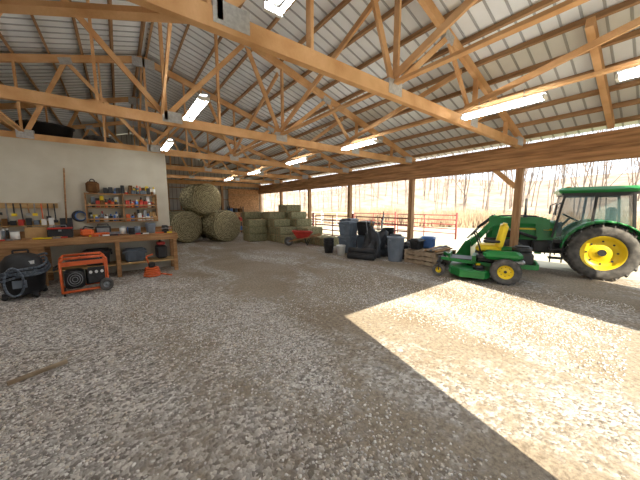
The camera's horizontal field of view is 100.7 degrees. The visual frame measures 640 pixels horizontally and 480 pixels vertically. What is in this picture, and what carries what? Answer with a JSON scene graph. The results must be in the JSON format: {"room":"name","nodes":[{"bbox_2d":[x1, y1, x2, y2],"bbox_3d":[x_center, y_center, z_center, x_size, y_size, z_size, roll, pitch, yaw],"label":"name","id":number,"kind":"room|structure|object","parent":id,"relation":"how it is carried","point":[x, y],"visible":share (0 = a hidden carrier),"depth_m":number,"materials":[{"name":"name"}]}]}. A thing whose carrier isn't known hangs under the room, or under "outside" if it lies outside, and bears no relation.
{"room":"farm building","nodes":[
{"label":"farm building","id":0,"kind":"room"},
{"bbox_2d":[0,136,170,284],"bbox_3d":[-8.801,-0.754,6.982,7.945,3.220,4.190,-5,9,-37],"label":"wall","id":1,"kind":"structure","parent":0,"point":[31,171],"depth_m":6.46,"materials":[{"name":"paint"}]},
{"bbox_2d":[0,203,59,227],"bbox_3d":[-6.779,-0.543,5.816,1.500,0.540,0.125,-5,9,-37],"label":"tool rack","id":2,"kind":"object","parent":1,"relation":"attached to","point":[4,223],"visible":0.98,"depth_m":5.96,"materials":[{"name":"brown wood"}]},
{"bbox_2d":[60,168,72,228],"bbox_3d":[-6.088,-0.979,6.296,0.220,1.431,0.032,-5,9,-37],"label":"shovel","id":3,"kind":"object","parent":2,"relation":"hanging from","point":[68,222],"visible":0.92,"depth_m":6.33,"materials":[{"name":"brown wood"}]},
{"bbox_2d":[15,120,74,137],"bbox_3d":[-6.876,-2.611,6.699,1.060,0.530,0.848,-5,9,-37],"label":"tub","id":4,"kind":"object","parent":1,"relation":"on","point":[40,127],"visible":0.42,"depth_m":6.46,"materials":[{"name":"black plastic"}]},
{"bbox_2d":[72,210,85,221],"bbox_3d":[-5.901,-0.585,6.495,0.284,0.284,0.066,-5,9,-37],"label":"coil","id":5,"kind":"object","parent":1,"relation":"hanging from","point":[74,213],"visible":0.92,"depth_m":6.46,"materials":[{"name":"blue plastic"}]},
{"bbox_2d":[83,135,115,142],"bbox_3d":[-6.016,-2.600,7.233,0.730,0.380,0.730,-5,9,-37],"label":"tyre","id":6,"kind":"object","parent":1,"relation":"on","point":[88,137],"visible":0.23,"depth_m":6.96,"materials":[{"name":"rubber"}]},
{"bbox_2d":[84,192,157,222],"bbox_3d":[-5.155,-0.842,6.957,1.505,0.740,0.203,-5,9,-37],"label":"wall shelf","id":7,"kind":"object","parent":1,"relation":"attached to","point":[122,194],"depth_m":6.82,"materials":[{"name":"wood"}]},
{"bbox_2d":[85,179,99,192],"bbox_3d":[-5.610,-1.335,6.534,0.260,0.347,0.190,-5,9,-37],"label":"backpack","id":8,"kind":"object","parent":7,"relation":"on","point":[91,186],"visible":0.99,"depth_m":6.49,"materials":[{"name":"brown leather"}]},
{"bbox_2d":[88,185,156,221],"bbox_3d":[-5.133,-0.972,6.953,1.449,0.930,0.156,-5,9,-37],"label":"supplies","id":9,"kind":"object","parent":7,"relation":"on","point":[146,190],"visible":0.85,"depth_m":6.96,"materials":[{"name":"multicoloured plastic"}]},
{"bbox_2d":[0,96,311,179],"bbox_3d":[-6.643,-3.942,9.742,15.443,2.496,0.090,-5,9,-37],"label":"roof truss","id":10,"kind":"object","parent":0,"point":[132,100],"depth_m":10.70,"materials":[{"name":"wood"}]},
{"bbox_2d":[0,53,352,173],"bbox_3d":[-4.717,-3.635,7.205,15.443,2.496,0.090,-5,9,-37],"label":"roof truss","id":11,"kind":"object","parent":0,"point":[65,60],"depth_m":7.03,"materials":[{"name":"wood"}]},
{"bbox_2d":[71,120,282,183],"bbox_3d":[-8.569,-4.249,12.279,15.443,2.496,0.090,-5,9,-37],"label":"roof truss","id":12,"kind":"object","parent":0,"point":[133,123],"depth_m":13.57,"materials":[{"name":"wood"}]},
{"bbox_2d":[109,134,260,211],"bbox_3d":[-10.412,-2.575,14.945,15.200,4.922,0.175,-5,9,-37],"label":"wall","id":13,"kind":"structure","parent":0,"point":[173,181],"depth_m":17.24,"materials":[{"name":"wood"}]},
{"bbox_2d":[228,189,258,231],"bbox_3d":[-5.335,-2.069,18.765,2.200,3.000,0.065,-5,9,-37],"label":"door","id":14,"kind":"structure","parent":13,"relation":"in","point":[247,198],"depth_m":18.67,"materials":[{"name":"brown wood"}]},
{"bbox_2d":[0,0,415,164],"bbox_3d":[-2.791,-3.328,4.668,15.443,2.496,0.090,-5,9,-37],"label":"roof truss","id":15,"kind":"object","parent":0,"point":[170,117],"depth_m":5.17,"materials":[{"name":"wood"}]},
{"bbox_2d":[0,232,639,479],"bbox_3d":[-4.278,0.736,8.067,16.500,0.001,19.400,-5,9,-37],"label":"floor","id":16,"kind":"structure","parent":0,"point":[546,423],"depth_m":2.69,"materials":[{"name":"gravel"}]},
{"bbox_2d":[0,249,50,300],"bbox_3d":[-5.702,0.636,5.092,0.767,0.908,0.786,-5,9,-37],"label":"shop vacuum","id":17,"kind":"object","parent":16,"relation":"on","point":[24,273],"visible":1,"depth_m":4.92,"materials":[{"name":"black plastic"}]},
{"bbox_2d":[7,359,67,385],"bbox_3d":[-2.901,1.360,2.737,0.045,0.032,0.435,4,8,30],"label":"board","id":18,"kind":"object","parent":16,"relation":"on","point":[26,376],"visible":1,"depth_m":2.71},
{"bbox_2d":[53,251,113,296],"bbox_3d":[-4.836,0.673,5.428,0.878,0.760,0.590,-7,10,-43],"label":"portable generator","id":19,"kind":"object","parent":16,"relation":"on","point":[74,278],"visible":1,"depth_m":5.31,"materials":[{"name":"orange paint"}]},
{"bbox_2d":[0,226,178,285],"bbox_3d":[-5.663,0.349,6.357,3.950,1.170,0.710,-5,9,-37],"label":"workbench","id":20,"kind":"object","parent":16,"relation":"on","point":[36,246],"visible":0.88,"depth_m":6.31,"materials":[{"name":"brown wood"}]},
{"bbox_2d":[0,228,9,239],"bbox_3d":[-6.946,-0.101,5.436,0.765,0.240,0.100,-5,9,-37],"label":"cans","id":21,"kind":"object","parent":20,"relation":"on","point":[2,232],"visible":0.81,"depth_m":5.61,"materials":[{"name":"grey metal"}]},
{"bbox_2d":[9,231,20,239],"bbox_3d":[-6.469,-0.098,5.622,0.152,0.190,0.152,-5,9,-37],"label":"paint can","id":22,"kind":"object","parent":20,"relation":"on","point":[15,235],"visible":0.83,"depth_m":5.58,"materials":[{"name":"white plastic"}]},
{"bbox_2d":[24,227,47,238],"bbox_3d":[-6.325,-0.165,5.925,0.340,0.250,0.240,-6,9,-40],"label":"carton","id":23,"kind":"object","parent":20,"relation":"on","point":[30,232],"visible":0.79,"depth_m":5.83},
{"bbox_2d":[47,225,73,237],"bbox_3d":[-5.907,-0.198,6.031,0.420,0.290,0.210,-6,9,-40],"label":"toolbox","id":24,"kind":"object","parent":20,"relation":"on","point":[58,231],"visible":0.94,"depth_m":5.97,"materials":[{"name":"black plastic"}]},
{"bbox_2d":[0,231,171,240],"bbox_3d":[-5.486,-0.084,6.106,3.667,0.040,0.087,-5,9,-37],"label":"tools","id":25,"kind":"object","parent":20,"relation":"on","point":[167,231],"visible":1,"depth_m":5.91,"materials":[{"name":"orange paint"}]},
{"bbox_2d":[82,248,112,265],"bbox_3d":[-5.467,0.410,6.520,0.580,0.380,0.460,-5,9,-37],"label":"storage tote","id":26,"kind":"object","parent":20,"relation":"on","point":[106,251],"visible":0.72,"depth_m":6.42,"materials":[{"name":"black plastic"}]},
{"bbox_2d":[80,226,119,235],"bbox_3d":[-5.331,-0.230,6.445,0.740,0.255,0.160,-5,9,-37],"label":"chainsaw","id":27,"kind":"object","parent":20,"relation":"on","point":[84,232],"visible":0.82,"depth_m":6.30,"materials":[{"name":"orange paint"}]},
{"bbox_2d":[95,224,110,232],"bbox_3d":[-5.453,-0.270,6.671,0.300,0.280,0.187,-5,9,-37],"label":"charger","id":28,"kind":"object","parent":20,"relation":"on","point":[98,229],"visible":0.79,"depth_m":6.60,"materials":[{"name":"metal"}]},
{"bbox_2d":[122,247,146,261],"bbox_3d":[-4.868,0.380,6.971,0.530,0.330,0.460,-5,9,-37],"label":"storage tote","id":29,"kind":"object","parent":20,"relation":"on","point":[134,254],"visible":1,"depth_m":6.83,"materials":[{"name":"grey plastic"}]},
{"bbox_2d":[145,221,155,232],"bbox_3d":[-4.596,-0.352,7.189,0.252,0.317,0.250,-5,9,-37],"label":"bucket","id":30,"kind":"object","parent":20,"relation":"on","point":[150,227],"visible":0.95,"depth_m":7.11,"materials":[{"name":"grey plastic"}]},
{"bbox_2d":[155,240,167,257],"bbox_3d":[-4.402,0.237,7.336,0.260,0.493,0.447,-5,9,-37],"label":"jerry can","id":31,"kind":"object","parent":20,"relation":"on","point":[160,248],"visible":0.9,"depth_m":7.18,"materials":[{"name":"black plastic"}]},
{"bbox_2d":[143,254,171,276],"bbox_3d":[-4.099,0.621,6.661,0.606,0.567,0.406,-5,9,-37],"label":"chainsaw","id":32,"kind":"object","parent":16,"relation":"on","point":[152,270],"visible":1,"depth_m":6.54,"materials":[{"name":"orange paint"}]},
{"bbox_2d":[169,211,202,242],"bbox_3d":[-6.966,-0.694,13.423,1.390,1.580,1.582,6,9,41],"label":"hay bale","id":33,"kind":"object","parent":16,"relation":"on","point":[188,225],"visible":0.8,"depth_m":12.93},
{"bbox_2d":[201,210,240,241],"bbox_3d":[-5.187,-0.750,13.885,1.390,1.622,1.625,5,9,38],"label":"hay bale","id":34,"kind":"object","parent":16,"relation":"on","point":[220,225],"visible":0.94,"depth_m":13.35},
{"bbox_2d":[179,183,220,215],"bbox_3d":[-6.127,-2.071,13.642,1.390,1.622,1.625,5,8,36],"label":"hay bale","id":35,"kind":"object","parent":34,"relation":"on","point":[204,199],"visible":0.96,"depth_m":13.12},
{"bbox_2d":[227,206,243,232],"bbox_3d":[-5.640,-1.343,17.755,0.950,1.800,0.450,-5,9,-37],"label":"storage rack","id":36,"kind":"object","parent":16,"relation":"on","point":[235,210],"visible":0.38,"depth_m":17.73,"materials":[{"name":"metal"}]},
{"bbox_2d":[246,233,266,241],"bbox_3d":[-3.286,-0.141,13.759,0.965,0.380,0.460,-5,9,-36],"label":"hay bale","id":37,"kind":"object","parent":16,"relation":"on","point":[250,237],"visible":0.84,"depth_m":13.54,"materials":[{"name":"green plant"}]},
{"bbox_2d":[246,226,266,233],"bbox_3d":[-3.284,-0.513,13.716,0.965,0.380,0.460,-5,9,-37],"label":"hay bale","id":38,"kind":"object","parent":37,"relation":"on","point":[263,229],"visible":0.91,"depth_m":13.51,"materials":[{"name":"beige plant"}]},
{"bbox_2d":[246,219,265,226],"bbox_3d":[-3.288,-0.885,13.667,0.965,0.380,0.460,-5,9,-36],"label":"hay bale","id":39,"kind":"object","parent":38,"relation":"on","point":[249,222],"visible":0.98,"depth_m":13.45,"materials":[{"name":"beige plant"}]},
{"bbox_2d":[267,233,271,240],"bbox_3d":[-2.344,-0.196,14.214,0.965,0.380,0.460,-5,8,-36],"label":"hay bale","id":40,"kind":"object","parent":16,"relation":"on","point":[268,234],"visible":0.35,"depth_m":13.87,"materials":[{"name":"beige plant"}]},
{"bbox_2d":[266,226,270,233],"bbox_3d":[-2.352,-0.568,14.166,0.965,0.380,0.460,-5,8,-36],"label":"hay bale","id":41,"kind":"object","parent":40,"relation":"on","point":[268,227],"visible":0.35,"depth_m":13.80,"materials":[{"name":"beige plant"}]},
{"bbox_3d":[-2.338,-0.942,14.137,0.965,0.380,0.460,-5,9,-38],"label":"hay bale","id":42,"kind":"object","parent":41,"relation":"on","visible":0},
{"bbox_2d":[266,212,284,218],"bbox_3d":[-2.353,-1.311,14.062,0.965,0.380,0.460,-5,9,-37],"label":"hay bale","id":43,"kind":"object","parent":42,"relation":"on","point":[269,215],"visible":1,"depth_m":13.84,"materials":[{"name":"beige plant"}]},
{"bbox_2d":[271,234,275,241],"bbox_3d":[-2.051,-0.146,13.802,0.965,0.380,0.460,-5,9,-36],"label":"hay bale","id":44,"kind":"object","parent":16,"relation":"on","point":[273,236],"visible":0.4,"depth_m":13.42,"materials":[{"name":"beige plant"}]},
{"bbox_2d":[271,226,288,233],"bbox_3d":[-2.026,-0.521,13.780,0.965,0.380,0.460,-5,9,-37],"label":"hay bale","id":45,"kind":"object","parent":44,"relation":"on","point":[273,229],"visible":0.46,"depth_m":13.45,"materials":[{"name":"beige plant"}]},
{"bbox_2d":[270,219,289,226],"bbox_3d":[-2.047,-0.892,13.723,0.965,0.380,0.460,-5,9,-36],"label":"hay bale","id":46,"kind":"object","parent":45,"relation":"on","point":[273,222],"visible":0.95,"depth_m":13.49,"materials":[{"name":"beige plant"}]},
{"bbox_2d":[276,234,293,242],"bbox_3d":[-1.735,-0.102,13.439,0.965,0.380,0.460,-5,9,-37],"label":"hay bale","id":47,"kind":"object","parent":16,"relation":"on","point":[277,236],"visible":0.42,"depth_m":13.14,"materials":[{"name":"green plant"}]},
{"bbox_2d":[276,226,295,234],"bbox_3d":[-1.724,-0.476,13.402,0.965,0.380,0.460,-5,9,-38],"label":"hay bale","id":48,"kind":"object","parent":47,"relation":"on","point":[279,230],"visible":0.88,"depth_m":13.15,"materials":[{"name":"green plant"}]},
{"bbox_2d":[280,235,300,243],"bbox_3d":[-1.448,-0.052,13.025,0.965,0.380,0.460,-5,9,-37],"label":"hay bale","id":49,"kind":"object","parent":16,"relation":"on","point":[282,237],"visible":0.58,"depth_m":12.85,"materials":[{"name":"green plant"}]},
{"bbox_2d":[284,230,321,244],"bbox_3d":[-0.789,-0.094,12.117,1.677,0.676,0.672,-1,7,-7],"label":"wheelbarrow","id":50,"kind":"object","parent":16,"relation":"on","point":[300,234],"visible":1,"depth_m":11.92,"materials":[{"name":"red paint"}]},
{"bbox_2d":[308,183,311,225],"bbox_3d":[-0.573,-1.719,14.618,0.150,3.300,0.150,-5,9,-37],"label":"timber post","id":51,"kind":"object","parent":16,"relation":"on","point":[309,190],"visible":0.43,"depth_m":14.53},
{"bbox_2d":[0,271,634,479],"bbox_3d":[-0.464,1.189,4.290,9.965,0.022,7.079,-5,9,-37],"label":"gravel stones","id":52,"kind":"object","parent":16,"relation":"on","point":[16,442],"visible":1,"depth_m":3.06,"materials":[{"name":"white"}]},
{"bbox_2d":[315,236,334,244],"bbox_3d":[0.259,0.019,12.438,0.965,0.380,0.460,-5,9,-37],"label":"hay bale","id":53,"kind":"object","parent":16,"relation":"on","point":[317,239],"visible":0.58,"depth_m":12.16,"materials":[{"name":"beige plant"}]},
{"bbox_2d":[324,238,333,252],"bbox_3d":[0.337,0.206,10.119,0.403,0.560,0.403,-5,9,-37],"label":"tubs","id":54,"kind":"object","parent":16,"relation":"on","point":[328,242],"visible":1,"depth_m":9.98,"materials":[{"name":"plastic"}]},
{"bbox_2d":[321,236,338,245],"bbox_3d":[0.562,0.066,12.049,0.965,0.380,0.460,-5,8,-36],"label":"hay bale","id":55,"kind":"object","parent":16,"relation":"on","point":[336,240],"visible":0.43,"depth_m":11.90,"materials":[{"name":"beige plant"}]},
{"bbox_2d":[315,213,353,235],"bbox_3d":[0.661,-0.673,13.680,0.100,1.450,3.026,-5,9,-37],"label":"gate","id":56,"kind":"object","parent":16,"relation":"on","point":[332,220],"visible":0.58,"depth_m":13.72,"materials":[{"name":"metal"}]},
{"bbox_2d":[336,244,345,254],"bbox_3d":[0.768,0.364,9.645,0.339,0.360,0.339,-5,9,-37],"label":"plastic bucket","id":57,"kind":"object","parent":16,"relation":"on","point":[340,248],"visible":1,"depth_m":9.53,"materials":[{"name":"white"}]},
{"bbox_2d":[337,235,356,252],"bbox_3d":[1.067,0.148,10.224,0.560,0.650,0.680,5,8,36],"label":"storage tote","id":58,"kind":"object","parent":16,"relation":"on","point":[349,241],"visible":0.73,"depth_m":9.97,"materials":[{"name":"grey plastic"}]},
{"bbox_2d":[337,221,356,235],"bbox_3d":[1.067,-0.448,10.152,0.560,0.530,0.680,5,9,38],"label":"storage tote","id":59,"kind":"object","parent":58,"relation":"on","point":[346,228],"visible":0.98,"depth_m":9.96,"materials":[{"name":"grey plastic"}]},
{"bbox_2d":[347,178,351,217],"bbox_3d":[1.352,-1.412,12.081,0.150,3.300,0.150,-5,9,-37],"label":"timber post","id":60,"kind":"object","parent":16,"relation":"on","point":[349,196],"visible":0.43,"depth_m":11.99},
{"bbox_2d":[357,235,364,247],"bbox_3d":[1.767,0.130,10.375,0.560,0.650,0.630,5,8,36],"label":"storage tote","id":61,"kind":"object","parent":16,"relation":"on","point":[360,238],"visible":0.22,"depth_m":10.20,"materials":[{"name":"grey plastic"}]},
{"bbox_2d":[357,221,374,234],"bbox_3d":[1.767,-0.466,10.303,0.560,0.530,0.680,4,8,33],"label":"storage tote","id":62,"kind":"object","parent":61,"relation":"on","point":[362,229],"visible":0.72,"depth_m":10.07,"materials":[{"name":"black plastic"}]},
{"bbox_2d":[347,247,376,260],"bbox_3d":[1.411,0.451,8.885,0.908,0.367,0.450,3,8,24],"label":"mats","id":63,"kind":"object","parent":16,"relation":"on","point":[353,253],"visible":1,"depth_m":8.74,"materials":[{"name":"rubber"}]},
{"bbox_2d":[361,226,388,257],"bbox_3d":[1.994,0.021,9.419,1.173,1.095,0.836,-5,9,-37],"label":"pile","id":64,"kind":"object","parent":16,"relation":"on","point":[374,239],"visible":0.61,"depth_m":9.16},
{"bbox_2d":[366,211,383,232],"bbox_3d":[2.129,-0.288,10.035,1.239,1.569,0.328,-6,9,-42],"label":"pipe","id":65,"kind":"object","parent":16,"relation":"on","point":[382,220],"visible":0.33,"depth_m":10.18,"materials":[{"name":"metal"}]},
{"bbox_2d":[356,216,413,238],"bbox_3d":[2.587,-0.366,11.143,0.100,1.450,3.026,-5,9,-37],"label":"gate","id":66,"kind":"object","parent":16,"relation":"on","point":[356,216],"visible":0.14,"depth_m":10.64,"materials":[{"name":"metal"}]},
{"bbox_2d":[383,227,394,245],"bbox_3d":[2.568,0.024,9.961,0.424,0.960,0.424,-5,9,-37],"label":"tubs","id":67,"kind":"object","parent":16,"relation":"on","point":[390,230],"visible":0.1,"depth_m":9.74,"materials":[{"name":"black plastic"}]},
{"bbox_2d":[387,236,404,261],"bbox_3d":[2.441,0.277,8.571,0.567,0.790,0.567,0,7,2],"label":"trash can","id":68,"kind":"object","parent":16,"relation":"on","point":[395,244],"visible":1,"depth_m":8.38,"materials":[{"name":"grey plastic"}]},
{"bbox_2d":[407,170,414,240],"bbox_3d":[3.278,-1.105,9.544,0.150,3.300,0.150,-5,9,-37],"label":"timber post","id":69,"kind":"object","parent":16,"relation":"on","point":[411,197],"visible":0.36,"depth_m":9.49,"materials":[{"name":"wood"}]},
{"bbox_2d":[404,258,450,266],"bbox_3d":[3.433,0.639,8.309,1.150,0.135,1.060,-5,9,-37],"label":"pallet","id":70,"kind":"object","parent":16,"relation":"on","point":[427,263],"visible":0.34,"depth_m":7.99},
{"bbox_2d":[404,254,447,262],"bbox_3d":[3.417,0.504,8.280,1.150,0.135,1.060,-6,9,-39],"label":"pallet","id":71,"kind":"object","parent":70,"relation":"on","point":[411,256],"visible":0.44,"depth_m":7.90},
{"bbox_2d":[404,248,456,257],"bbox_3d":[3.433,0.367,8.276,1.150,0.135,1.060,-5,8,-35],"label":"pallet","id":72,"kind":"object","parent":71,"relation":"on","point":[420,252],"visible":0.51,"depth_m":7.98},
{"bbox_2d":[408,238,425,249],"bbox_3d":[3.049,0.120,8.358,0.480,0.330,0.360,-6,9,-42],"label":"plastic crate","id":73,"kind":"object","parent":72,"relation":"on","point":[415,243],"visible":1,"depth_m":8.23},
{"bbox_2d":[420,236,435,247],"bbox_3d":[3.509,0.067,8.624,0.460,0.370,0.500,4,8,30],"label":"plastic crate","id":74,"kind":"object","parent":72,"relation":"on","point":[430,241],"visible":0.8,"depth_m":8.43,"materials":[{"name":"blue"}]},
{"bbox_2d":[424,245,452,252],"bbox_3d":[3.612,0.254,8.057,1.004,0.100,0.410,-6,9,-38],"label":"lumber","id":75,"kind":"object","parent":72,"relation":"on","point":[436,249],"visible":1,"depth_m":7.95,"materials":[{"name":"brown wood"}]},
{"bbox_2d":[432,222,538,285],"bbox_3d":[4.037,0.240,6.571,2.125,1.361,1.530,4,8,33],"label":"zero-turn mower","id":76,"kind":"object","parent":16,"relation":"on","point":[505,264],"visible":1,"depth_m":6.07,"materials":[{"name":"metal"}]},
{"bbox_2d":[509,156,524,246],"bbox_3d":[5.204,-0.797,7.007,0.150,3.300,0.150,-5,9,-37],"label":"timber post","id":77,"kind":"object","parent":16,"relation":"on","point":[519,177],"visible":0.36,"depth_m":6.95,"materials":[{"name":"wood"}]},
{"bbox_2d":[450,185,639,280],"bbox_3d":[6.096,-0.297,7.416,4.100,2.239,1.619,5,9,36],"label":"tractor","id":78,"kind":"object","parent":16,"relation":"on","point":[593,230],"visible":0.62,"depth_m":6.37,"materials":[{"name":"metal"}]},
{"bbox_3d":[-3.571,-0.190,14.167,0.965,0.380,0.460,-5,9,-36],"label":"hay bale","id":79,"kind":"object","parent":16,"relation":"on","visible":0},
{"bbox_2d":[242,226,246,233],"bbox_3d":[-3.599,-0.560,14.102,0.965,0.380,0.460,-5,9,-36],"label":"hay bale","id":80,"kind":"object","parent":79,"relation":"on","point":[243,227],"visible":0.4,"depth_m":13.73,"materials":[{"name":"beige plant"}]},
{"bbox_3d":[-3.577,-0.934,14.073,0.965,0.380,0.460,-5,9,-37],"label":"hay bale","id":81,"kind":"object","parent":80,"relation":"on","visible":0},
{"bbox_2d":[242,212,261,218],"bbox_3d":[-3.597,-1.305,14.013,0.965,0.380,0.460,-5,9,-36],"label":"hay bale","id":82,"kind":"object","parent":81,"relation":"on","point":[245,215],"visible":1,"depth_m":13.80,"materials":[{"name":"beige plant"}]},
{"bbox_3d":[-0.363,-0.076,13.221,0.965,0.380,0.460,-5,9,-36],"label":"hay bale","id":83,"kind":"object","parent":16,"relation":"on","visible":0},
{"bbox_2d":[302,227,322,234],"bbox_3d":[-0.369,-0.446,13.155,0.965,0.380,0.460,-5,9,-37],"label":"hay bale","id":84,"kind":"object","parent":83,"relation":"on","point":[315,230],"visible":0.66,"depth_m":13.00,"materials":[{"name":"green plant"}]},
{"bbox_3d":[1.205,0.070,10.950,0.560,0.630,0.680,6,9,41],"label":"storage tote","id":85,"kind":"object","parent":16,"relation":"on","visible":0},
{"bbox_2d":[340,218,358,232],"bbox_3d":[1.205,-0.565,10.874,0.560,0.630,0.680,5,9,38],"label":"storage tote","id":86,"kind":"object","parent":85,"relation":"on","point":[343,219],"visible":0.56,"depth_m":10.73,"materials":[{"name":"grey plastic"}]},
{"bbox_3d":[-0.950,-0.171,14.010,0.965,0.380,0.460,-5,9,-36],"label":"hay bale","id":87,"kind":"object","parent":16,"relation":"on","visible":0},
{"bbox_3d":[-0.945,-0.545,13.979,0.965,0.380,0.460,-5,9,-37],"label":"hay bale","id":88,"kind":"object","parent":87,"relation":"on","visible":0},
{"bbox_2d":[292,219,311,226],"bbox_3d":[-0.936,-0.919,13.942,0.965,0.380,0.460,-5,9,-36],"label":"hay bale","id":89,"kind":"object","parent":88,"relation":"on","point":[296,222],"visible":0.98,"depth_m":13.72,"materials":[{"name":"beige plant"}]},
{"bbox_3d":[-1.237,-0.222,14.428,0.965,0.380,0.460,-5,9,-38],"label":"hay bale","id":90,"kind":"object","parent":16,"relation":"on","visible":0},
{"bbox_3d":[-1.281,-0.590,14.345,0.965,0.380,0.460,-5,8,-36],"label":"hay bale","id":91,"kind":"object","parent":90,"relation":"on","visible":0},
{"bbox_3d":[-1.237,-0.965,14.323,0.965,0.380,0.460,-5,9,-38],"label":"hay bale","id":92,"kind":"object","parent":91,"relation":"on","visible":0},
{"bbox_2d":[288,212,305,218],"bbox_3d":[-1.235,-1.339,14.291,0.965,0.380,0.460,-5,8,-35],"label":"hay bale","id":93,"kind":"object","parent":92,"relation":"on","point":[291,215],"visible":1,"depth_m":14.07,"materials":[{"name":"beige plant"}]},
{"bbox_3d":[-1.539,-0.270,14.827,0.965,0.380,0.460,-5,9,-37],"label":"hay bale","id":94,"kind":"object","parent":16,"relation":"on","visible":0},
{"bbox_3d":[-1.557,-0.640,14.761,0.965,0.380,0.460,-5,9,-36],"label":"hay bale","id":95,"kind":"object","parent":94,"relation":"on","visible":0},
{"bbox_3d":[-1.563,-1.011,14.705,0.965,0.380,0.460,-5,8,-36],"label":"hay bale","id":96,"kind":"object","parent":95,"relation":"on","visible":0},
{"bbox_3d":[-1.569,-1.383,14.659,0.965,0.380,0.460,-5,9,-36],"label":"hay bale","id":97,"kind":"object","parent":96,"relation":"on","visible":0},
{"bbox_2d":[283,205,300,211],"bbox_3d":[-1.553,-1.758,14.634,0.965,0.380,0.460,-5,9,-38],"label":"hay bale","id":98,"kind":"object","parent":97,"relation":"on","point":[286,208],"visible":1,"depth_m":14.41,"materials":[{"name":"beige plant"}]},
{"bbox_2d":[0,0,639,184],"bbox_3d":[-4.687,-3.818,7.142,16.004,2.404,19.900,-5,9,-37],"label":"ceiling","id":99,"kind":"structure","parent":0,"point":[20,32],"depth_m":5.95,"materials":[{"name":"metal"}]},
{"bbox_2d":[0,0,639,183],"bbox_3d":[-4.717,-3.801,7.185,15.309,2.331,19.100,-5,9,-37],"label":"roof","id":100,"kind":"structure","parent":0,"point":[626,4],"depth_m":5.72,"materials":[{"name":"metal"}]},
{"bbox_2d":[161,135,173,150],"bbox_3d":[-3.735,-2.376,6.463,0.150,0.215,1.110,-5,9,-37],"label":"fluorescent light fixture","id":101,"kind":"object","parent":100,"relation":"hanging from","point":[167,143],"visible":1,"depth_m":6.33,"materials":[{"name":"white plastic"}]},
{"bbox_2d":[183,90,209,121],"bbox_3d":[-1.930,-2.088,4.084,0.150,0.215,1.110,-5,9,-37],"label":"fluorescent light fixture","id":102,"kind":"object","parent":100,"relation":"hanging from","point":[201,98],"visible":1,"depth_m":3.96,"materials":[{"name":"white plastic"}]},
{"bbox_2d":[263,0,293,18],"bbox_3d":[-0.034,-1.786,1.587,0.150,0.215,1.110,-5,9,-37],"label":"fluorescent light fixture","id":103,"kind":"object","parent":100,"relation":"hanging from","point":[268,7],"visible":1,"depth_m":1.99,"materials":[{"name":"white plastic"}]},
{"bbox_2d":[286,157,307,164],"bbox_3d":[-0.780,-2.644,8.674,0.150,0.215,1.110,-5,9,-37],"label":"fluorescent light fixture","id":104,"kind":"object","parent":100,"relation":"hanging from","point":[300,159],"visible":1,"depth_m":8.64,"materials":[{"name":"white plastic"}]},
{"bbox_2d":[341,138,377,150],"bbox_3d":[0.935,-2.370,6.414,0.150,0.215,1.110,-5,9,-37],"label":"fluorescent light fixture","id":105,"kind":"object","parent":100,"relation":"hanging from","point":[371,141],"visible":1,"depth_m":6.34,"materials":[{"name":"white plastic"}]},
{"bbox_2d":[460,89,547,120],"bbox_3d":[2.740,-2.082,4.035,0.150,0.215,1.110,-5,9,-37],"label":"fluorescent light fixture","id":106,"kind":"object","parent":100,"relation":"hanging from","point":[541,96],"visible":1,"depth_m":3.95,"materials":[{"name":"white plastic"}]},
{"bbox_2d":[615,66,639,82],"bbox_3d":[3.793,-1.915,2.648,0.150,0.215,1.110,-5,9,-37],"label":"fluorescent light fixture","id":107,"kind":"object","parent":100,"relation":"hanging from","point":[633,72],"visible":1,"depth_m":3.01,"materials":[{"name":"white plastic"}]},
{"bbox_2d":[0,0,639,181],"bbox_3d":[-3.702,-3.637,7.933,12.549,2.160,19.067,-5,9,-37],"label":"roof truss","id":108,"kind":"structure","parent":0,"point":[27,7],"depth_m":3.55,"materials":[{"name":"wood"}]},
{"bbox_2d":[126,0,525,148],"bbox_3d":[-0.866,-3.021,2.131,15.443,2.496,0.090,-5,9,-37],"label":"roof truss","id":109,"kind":"object","parent":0,"point":[221,18],"depth_m":3.19,"materials":[{"name":"wood"}]},
{"bbox_2d":[259,126,639,193],"bbox_3d":[1.352,-2.505,11.949,0.240,1.088,19.200,-5,9,-37],"label":"header beam","id":110,"kind":"structure","parent":0,"point":[624,143],"depth_m":7.13,"materials":[{"name":"brown wood"}]},
{"label":"outside","id":111,"kind":"structure","parent":0,"visible":0},
{"bbox_2d":[314,225,639,280],"bbox_3d":[7.873,-5.022,55.819,200.000,0.001,200.000,-5,9,-37],"label":"ground","id":112,"kind":"structure","parent":111,"point":[442,239],"depth_m":15.02,"materials":[{"name":"snow"}]},
{"bbox_2d":[354,212,395,233],"bbox_3d":[3.824,-1.317,18.998,0.100,1.450,3.876,-5,9,-37],"label":"gate","id":113,"kind":"object","parent":112,"relation":"on","point":[394,221],"visible":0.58,"depth_m":18.43,"materials":[{"name":"metal"}]},
{"bbox_2d":[397,213,457,239],"bbox_3d":[6.231,-0.933,15.827,0.100,1.450,3.876,-5,9,-37],"label":"gate","id":114,"kind":"object","parent":112,"relation":"on","point":[456,215],"visible":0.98,"depth_m":15.28,"materials":[{"name":"metal"}]},
{"bbox_2d":[261,124,639,213],"bbox_3d":[18.937,-20.295,48.395,75.118,32.494,87.376,-5,9,-37],"label":"woodland","id":115,"kind":"object","parent":112,"relation":"on","point":[562,169],"visible":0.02,"depth_m":35.88,"materials":[{"name":"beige plant"}]},
{"bbox_2d":[263,204,639,230],"bbox_3d":[9.986,-2.333,24.205,45.547,2.256,14.748,3,7,22],"label":"thicket","id":116,"kind":"object","parent":112,"relation":"on","point":[468,219],"visible":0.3,"depth_m":25.28,"materials":[{"name":"plant"}]},
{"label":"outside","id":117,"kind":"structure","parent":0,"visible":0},
{"bbox_2d":[263,172,639,219],"bbox_3d":[25.778,-10.456,57.657,106.004,10.875,154.367,-5,9,-37],"label":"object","id":118,"kind":"structure","parent":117,"point":[475,195],"depth_m":50.24,"materials":[{"name":"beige plant"}]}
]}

